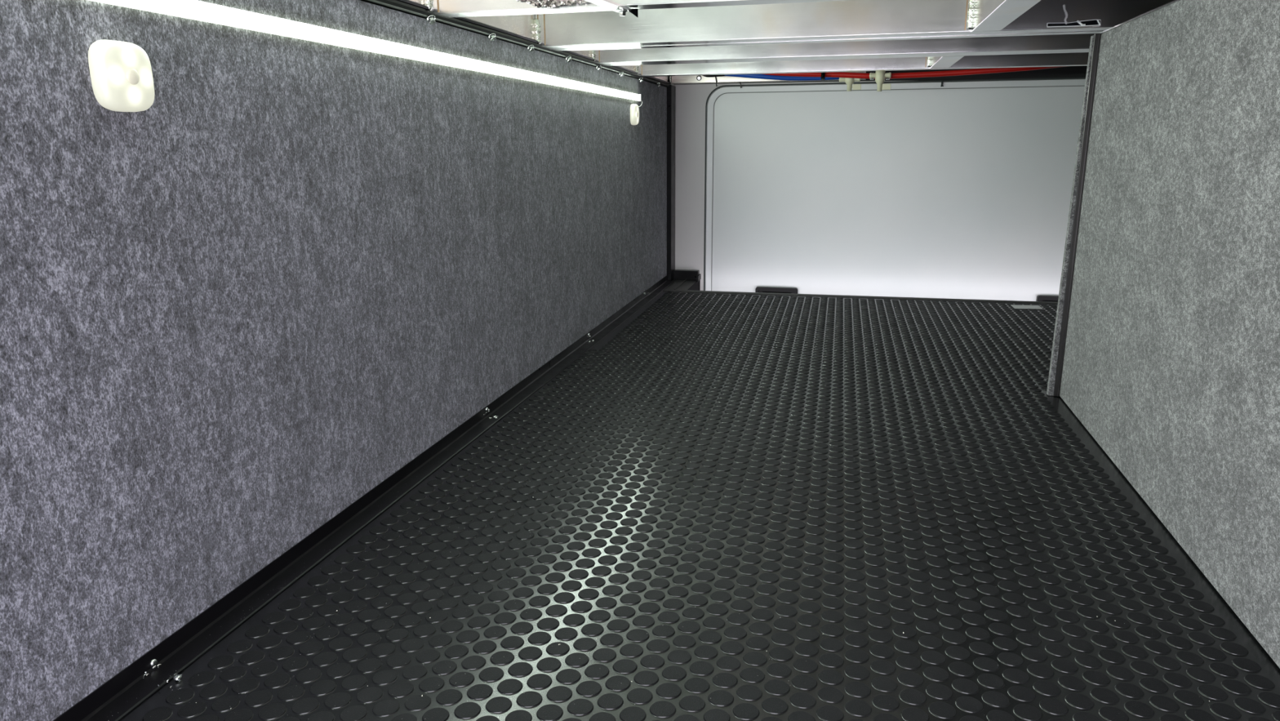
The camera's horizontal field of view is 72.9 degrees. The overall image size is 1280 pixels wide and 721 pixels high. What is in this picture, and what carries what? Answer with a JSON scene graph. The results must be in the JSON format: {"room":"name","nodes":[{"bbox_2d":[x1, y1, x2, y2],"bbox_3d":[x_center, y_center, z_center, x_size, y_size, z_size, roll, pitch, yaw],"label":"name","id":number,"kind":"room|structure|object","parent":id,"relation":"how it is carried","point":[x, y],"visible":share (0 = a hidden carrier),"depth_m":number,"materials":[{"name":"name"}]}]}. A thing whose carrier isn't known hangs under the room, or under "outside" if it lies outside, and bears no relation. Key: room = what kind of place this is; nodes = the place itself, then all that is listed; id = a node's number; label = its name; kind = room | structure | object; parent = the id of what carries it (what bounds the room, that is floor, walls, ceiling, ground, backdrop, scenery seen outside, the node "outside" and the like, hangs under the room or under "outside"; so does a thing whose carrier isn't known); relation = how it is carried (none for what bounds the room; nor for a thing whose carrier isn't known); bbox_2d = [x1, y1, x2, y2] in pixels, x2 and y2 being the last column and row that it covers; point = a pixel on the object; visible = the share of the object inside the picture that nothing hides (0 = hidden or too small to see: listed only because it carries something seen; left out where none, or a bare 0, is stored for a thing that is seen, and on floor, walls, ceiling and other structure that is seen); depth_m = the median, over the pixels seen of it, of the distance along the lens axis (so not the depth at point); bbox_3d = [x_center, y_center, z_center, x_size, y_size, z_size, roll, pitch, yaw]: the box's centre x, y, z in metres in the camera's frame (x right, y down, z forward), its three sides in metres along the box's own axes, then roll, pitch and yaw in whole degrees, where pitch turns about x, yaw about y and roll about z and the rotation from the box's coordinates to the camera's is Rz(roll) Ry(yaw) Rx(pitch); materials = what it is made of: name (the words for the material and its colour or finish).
{"room":"cargo space","nodes":[
{"label":"cargo space","id":0,"kind":"room"},
{"bbox_2d":[0,0,666,720],"bbox_3d":[-0.274,-0.220,1.488,0.020,0.643,3.065,3,15,13],"label":"wall","id":1,"kind":"structure","parent":0,"point":[234,306],"depth_m":0.90,"materials":[{"name":"grey fabric"}]},
{"bbox_2d":[88,40,154,111],"bbox_3d":[-0.431,-0.238,0.727,0.018,0.057,0.057,3,15,13],"label":"puck light","id":2,"kind":"object","parent":1,"relation":"attached to","point":[121,73],"visible":1,"depth_m":0.72,"materials":[{"name":"white"}]},
{"bbox_2d":[53,275,674,720],"bbox_3d":[-0.246,0.083,1.555,0.048,0.022,3.055,3,15,13],"label":"floor rail","id":3,"kind":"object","parent":1,"relation":"attached to","point":[122,693],"depth_m":0.99,"materials":[{"name":"black paint"}]},
{"bbox_2d":[87,0,642,106],"bbox_3d":[-0.267,-0.467,1.395,0.011,0.037,2.330,3,15,13],"label":"light strip","id":4,"kind":"object","parent":1,"relation":"attached to","point":[195,10],"visible":0.94,"depth_m":1.01,"materials":[{"name":"white"}]},
{"bbox_2d":[360,0,671,87],"bbox_3d":[-0.265,-0.540,1.425,0.032,0.025,3.098,3,15,13],"label":"trim rail","id":5,"kind":"object","parent":1,"relation":"attached to","point":[406,6],"visible":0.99,"depth_m":1.46,"materials":[{"name":"black painted metal"}]},
{"bbox_2d":[425,15,435,22],"bbox_3d":[-0.300,-0.490,1.244,0.013,0.010,0.014,3,15,13],"label":"screw","id":6,"kind":"object","parent":5,"relation":"in","point":[429,19],"depth_m":1.24,"materials":[{"name":"silver metal"}]},
{"bbox_2d":[487,33,495,39],"bbox_3d":[-0.249,-0.543,1.455,0.013,0.010,0.014,3,15,13],"label":"screw","id":7,"kind":"object","parent":5,"relation":"in","point":[490,36],"depth_m":1.45,"materials":[{"name":"silver metal"}]},
{"bbox_2d":[408,0,668,81],"bbox_3d":[-0.281,-0.619,1.407,0.034,0.134,3.096,3,15,13],"label":"frame rail","id":8,"kind":"object","parent":5,"relation":"on","point":[519,24],"visible":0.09,"depth_m":1.58,"materials":[{"name":"metal"}]},
{"bbox_2d":[423,0,854,17],"bbox_3d":[0.620,-0.521,1.032,1.910,0.137,0.051,3,15,13],"label":"cross beam","id":9,"kind":"structure","parent":8,"relation":"attached to","point":[443,8],"depth_m":1.22,"materials":[{"name":"metal"}]},
{"bbox_2d":[516,0,586,8],"bbox_3d":[-0.121,-0.514,1.187,0.143,0.061,0.030,3,15,13],"label":"sheet","id":10,"kind":"object","parent":9,"relation":"attached to","point":[548,3],"visible":0.9,"depth_m":1.19,"materials":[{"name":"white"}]},
{"bbox_2d":[583,0,638,17],"bbox_3d":[-0.074,-0.447,1.068,0.030,0.012,0.319,5,15,21],"label":"strap","id":11,"kind":"object","parent":9,"relation":"attached to","point":[610,5],"visible":1,"depth_m":1.17,"materials":[{"name":"metal"}]},
{"bbox_2d":[617,9,627,12],"bbox_3d":[-0.024,-0.481,1.196,0.014,0.002,0.014,3,15,13],"label":"washer","id":12,"kind":"object","parent":11,"relation":"in","point":[619,11],"depth_m":1.19,"materials":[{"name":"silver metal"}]},
{"bbox_2d":[669,71,866,84],"bbox_3d":[0.408,-0.974,2.807,0.635,0.138,0.047,3,15,13],"label":"header beam","id":13,"kind":"structure","parent":8,"relation":"attached to","point":[700,79],"depth_m":2.85,"materials":[{"name":"metal"}]},
{"bbox_2d":[533,0,1173,51],"bbox_3d":[0.731,-0.635,1.484,1.909,0.138,0.095,3,15,13],"label":"cross beam","id":14,"kind":"structure","parent":8,"relation":"attached to","point":[856,20],"depth_m":1.56,"materials":[{"name":"metal"}]},
{"bbox_2d":[964,0,1041,31],"bbox_3d":[0.542,-0.584,1.282,0.060,0.137,0.413,3,15,13],"label":"tube","id":15,"kind":"object","parent":14,"relation":"attached to","point":[984,15],"visible":1,"depth_m":1.34,"materials":[{"name":"metal"}]},
{"bbox_2d":[1062,4,1068,24],"bbox_3d":[0.715,-0.581,1.457,0.010,0.032,0.004,3,15,13],"label":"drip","id":16,"kind":"object","parent":14,"relation":"attached to","point":[1064,5],"visible":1,"depth_m":1.46,"materials":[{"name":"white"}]},
{"bbox_2d":[1047,19,1101,27],"bbox_3d":[0.729,-0.566,1.456,0.084,0.010,0.004,3,15,13],"label":"tape","id":17,"kind":"object","parent":14,"relation":"attached to","point":[1091,22],"visible":1,"depth_m":1.46,"materials":[{"name":"black plastic"}]},
{"bbox_2d":[635,52,1088,76],"bbox_3d":[0.915,-0.825,2.228,1.908,0.137,0.050,3,15,13],"label":"cross beam","id":18,"kind":"structure","parent":8,"relation":"attached to","point":[1055,60],"depth_m":2.31,"materials":[{"name":"metal"}]},
{"bbox_2d":[764,66,1068,79],"bbox_3d":[0.677,-0.847,2.502,1.151,0.076,0.079,4,15,18],"label":"hose","id":19,"kind":"object","parent":18,"relation":"attached to","point":[974,71],"visible":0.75,"depth_m":2.44,"materials":[{"name":"red"}]},
{"bbox_2d":[821,72,825,80],"bbox_3d":[0.541,-0.838,2.558,0.011,0.026,0.065,3,15,13],"label":"cable tie","id":20,"kind":"object","parent":19,"relation":"attached to","point":[823,74],"visible":0.74,"depth_m":2.53,"materials":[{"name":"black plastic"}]},
{"bbox_2d":[869,71,891,91],"bbox_3d":[0.687,-0.802,2.481,0.061,0.063,0.028,3,15,13],"label":"valve","id":21,"kind":"object","parent":19,"relation":"attached to","point":[879,76],"visible":0.94,"depth_m":2.47,"materials":[{"name":"beige plastic"}]},
{"bbox_2d":[924,56,964,68],"bbox_3d":[0.734,-0.786,2.081,0.060,0.137,0.343,3,15,13],"label":"tube","id":22,"kind":"object","parent":18,"relation":"attached to","point":[938,62],"visible":0.29,"depth_m":2.11,"materials":[{"name":"metal"}]},
{"bbox_2d":[591,33,1095,66],"bbox_3d":[0.820,-0.727,1.842,1.908,0.137,0.095,3,15,13],"label":"cross beam","id":23,"kind":"structure","parent":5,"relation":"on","point":[1064,43],"depth_m":1.91,"materials":[{"name":"metal"}]},
{"bbox_2d":[630,103,639,124],"bbox_3d":[-0.013,-0.687,2.425,0.018,0.057,0.057,3,15,13],"label":"puck light","id":24,"kind":"object","parent":1,"relation":"attached to","point":[634,109],"visible":1,"depth_m":2.40,"materials":[{"name":"white"}]},
{"bbox_2d":[666,84,675,280],"bbox_3d":[0.097,-0.598,2.962,0.034,0.650,0.080,3,15,13],"label":"trim","id":25,"kind":"structure","parent":1,"relation":"attached to","point":[671,90],"depth_m":2.94,"materials":[{"name":"black paint"}]},
{"bbox_2d":[672,289,1057,303],"bbox_3d":[1.003,-0.166,2.606,1.845,0.034,0.012,3,15,13],"label":"trim","id":26,"kind":"structure","parent":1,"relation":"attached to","point":[685,291],"depth_m":2.67,"materials":[{"name":"grey metal"}]},
{"bbox_2d":[120,291,1279,720],"bbox_3d":[0.634,0.177,1.259,1.920,0.031,2.863,3,15,13],"label":"floor","id":27,"kind":"structure","parent":0,"point":[891,457],"depth_m":1.00,"materials":[{"name":"black rubber"}]},
{"bbox_2d":[1010,304,1042,308],"bbox_3d":[1.111,-0.154,2.492,0.080,0.001,0.055,2,14,8],"label":"sticker","id":28,"kind":"object","parent":27,"relation":"on","point":[1012,305],"visible":1,"depth_m":2.50,"materials":[{"name":"grey paper"}]},
{"bbox_2d":[724,74,839,80],"bbox_3d":[0.438,-0.857,2.607,0.383,0.037,0.044,5,15,19],"label":"hose","id":29,"kind":"object","parent":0,"point":[749,76],"visible":0.6,"depth_m":2.60,"materials":[{"name":"blue"}]},
{"bbox_2d":[702,75,727,77],"bbox_3d":[0.359,-0.888,2.675,0.355,0.020,0.044,3,14,12],"label":"hose","id":30,"kind":"object","parent":29,"relation":"attached to","point":[707,76],"visible":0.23,"depth_m":2.71,"materials":[{"name":"black plastic"}]},
{"bbox_2d":[839,77,861,91],"bbox_3d":[0.620,-0.818,2.562,0.065,0.043,0.028,3,15,13],"label":"valve","id":31,"kind":"object","parent":29,"relation":"attached to","point":[849,82],"visible":0.85,"depth_m":2.56,"materials":[{"name":"beige plastic"}]},
{"bbox_2d":[668,66,1087,290],"bbox_3d":[1.023,-0.543,2.819,1.980,1.000,0.050,3,15,13],"label":"door frame","id":32,"kind":"structure","parent":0,"point":[691,99],"depth_m":2.95,"materials":[{"name":"white"}]},
{"bbox_2d":[670,84,699,279],"bbox_3d":[0.139,-0.604,2.976,0.132,0.656,0.034,3,15,13],"label":"trim","id":33,"kind":"structure","parent":32,"relation":"attached to","point":[678,274],"depth_m":3.04,"materials":[{"name":"black paint"}]},
{"bbox_2d":[703,77,1085,301],"bbox_3d":[1.018,-0.473,2.806,1.638,0.830,0.010,3,15,13],"label":"door","id":34,"kind":"structure","parent":32,"relation":"in","point":[958,188],"depth_m":2.83,"materials":[{"name":"white"}]},
{"bbox_2d":[755,286,797,293],"bbox_3d":[0.471,-0.212,2.997,0.144,0.080,0.016,3,15,13],"label":"hinge","id":35,"kind":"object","parent":34,"relation":"attached to","point":[758,289],"depth_m":2.99,"materials":[{"name":"black plastic"}]},
{"bbox_2d":[758,289,795,293],"bbox_3d":[0.473,-0.213,3.004,0.127,0.065,0.002,3,15,13],"label":"bracket","id":36,"kind":"object","parent":35,"relation":"on","point":[793,291],"depth_m":2.99,"materials":[{"name":"black plastic"}]},
{"bbox_2d":[1035,295,1058,302],"bbox_3d":[1.353,-0.167,2.792,0.144,0.080,0.016,3,15,13],"label":"hinge","id":37,"kind":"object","parent":34,"relation":"attached to","point":[1039,298],"depth_m":2.79,"materials":[{"name":"black plastic"}]},
{"bbox_2d":[1040,298,1057,301],"bbox_3d":[1.354,-0.168,2.798,0.127,0.065,0.002,3,15,13],"label":"bracket","id":38,"kind":"object","parent":37,"relation":"on","point":[1041,300],"depth_m":2.80,"materials":[{"name":"black plastic"}]},
{"bbox_3d":[0.989,-0.034,2.784,1.980,0.030,0.275,3,15,13],"label":"sill","id":39,"kind":"structure","parent":32,"relation":"attached to","visible":0},
{"bbox_2d":[662,273,701,291],"bbox_3d":[0.108,-0.186,2.967,0.158,0.188,0.264,3,15,13],"label":"plate","id":40,"kind":"object","parent":39,"relation":"on","point":[691,285],"visible":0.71,"depth_m":2.95,"materials":[{"name":"grey metal"}]},
{"bbox_2d":[1059,0,1279,667],"bbox_3d":[0.580,-0.023,0.679,0.019,0.640,1.840,3,15,13],"label":"wall","id":41,"kind":"structure","parent":0,"point":[1171,364],"depth_m":1.03,"materials":[{"name":"grey fabric"}]},
{"bbox_2d":[1046,33,1102,396],"bbox_3d":[0.786,-0.245,1.556,0.038,0.642,0.020,3,15,13],"label":"trim","id":42,"kind":"structure","parent":41,"relation":"attached to","point":[1055,377],"depth_m":1.55,"materials":[{"name":"grey"}]},
{"bbox_2d":[1101,0,1180,33],"bbox_3d":[0.578,-0.334,0.601,0.020,0.002,1.835,3,15,13],"label":"trim","id":43,"kind":"structure","parent":41,"relation":"on","point":[1174,1],"depth_m":1.26,"materials":[{"name":"metal"}]}
]}

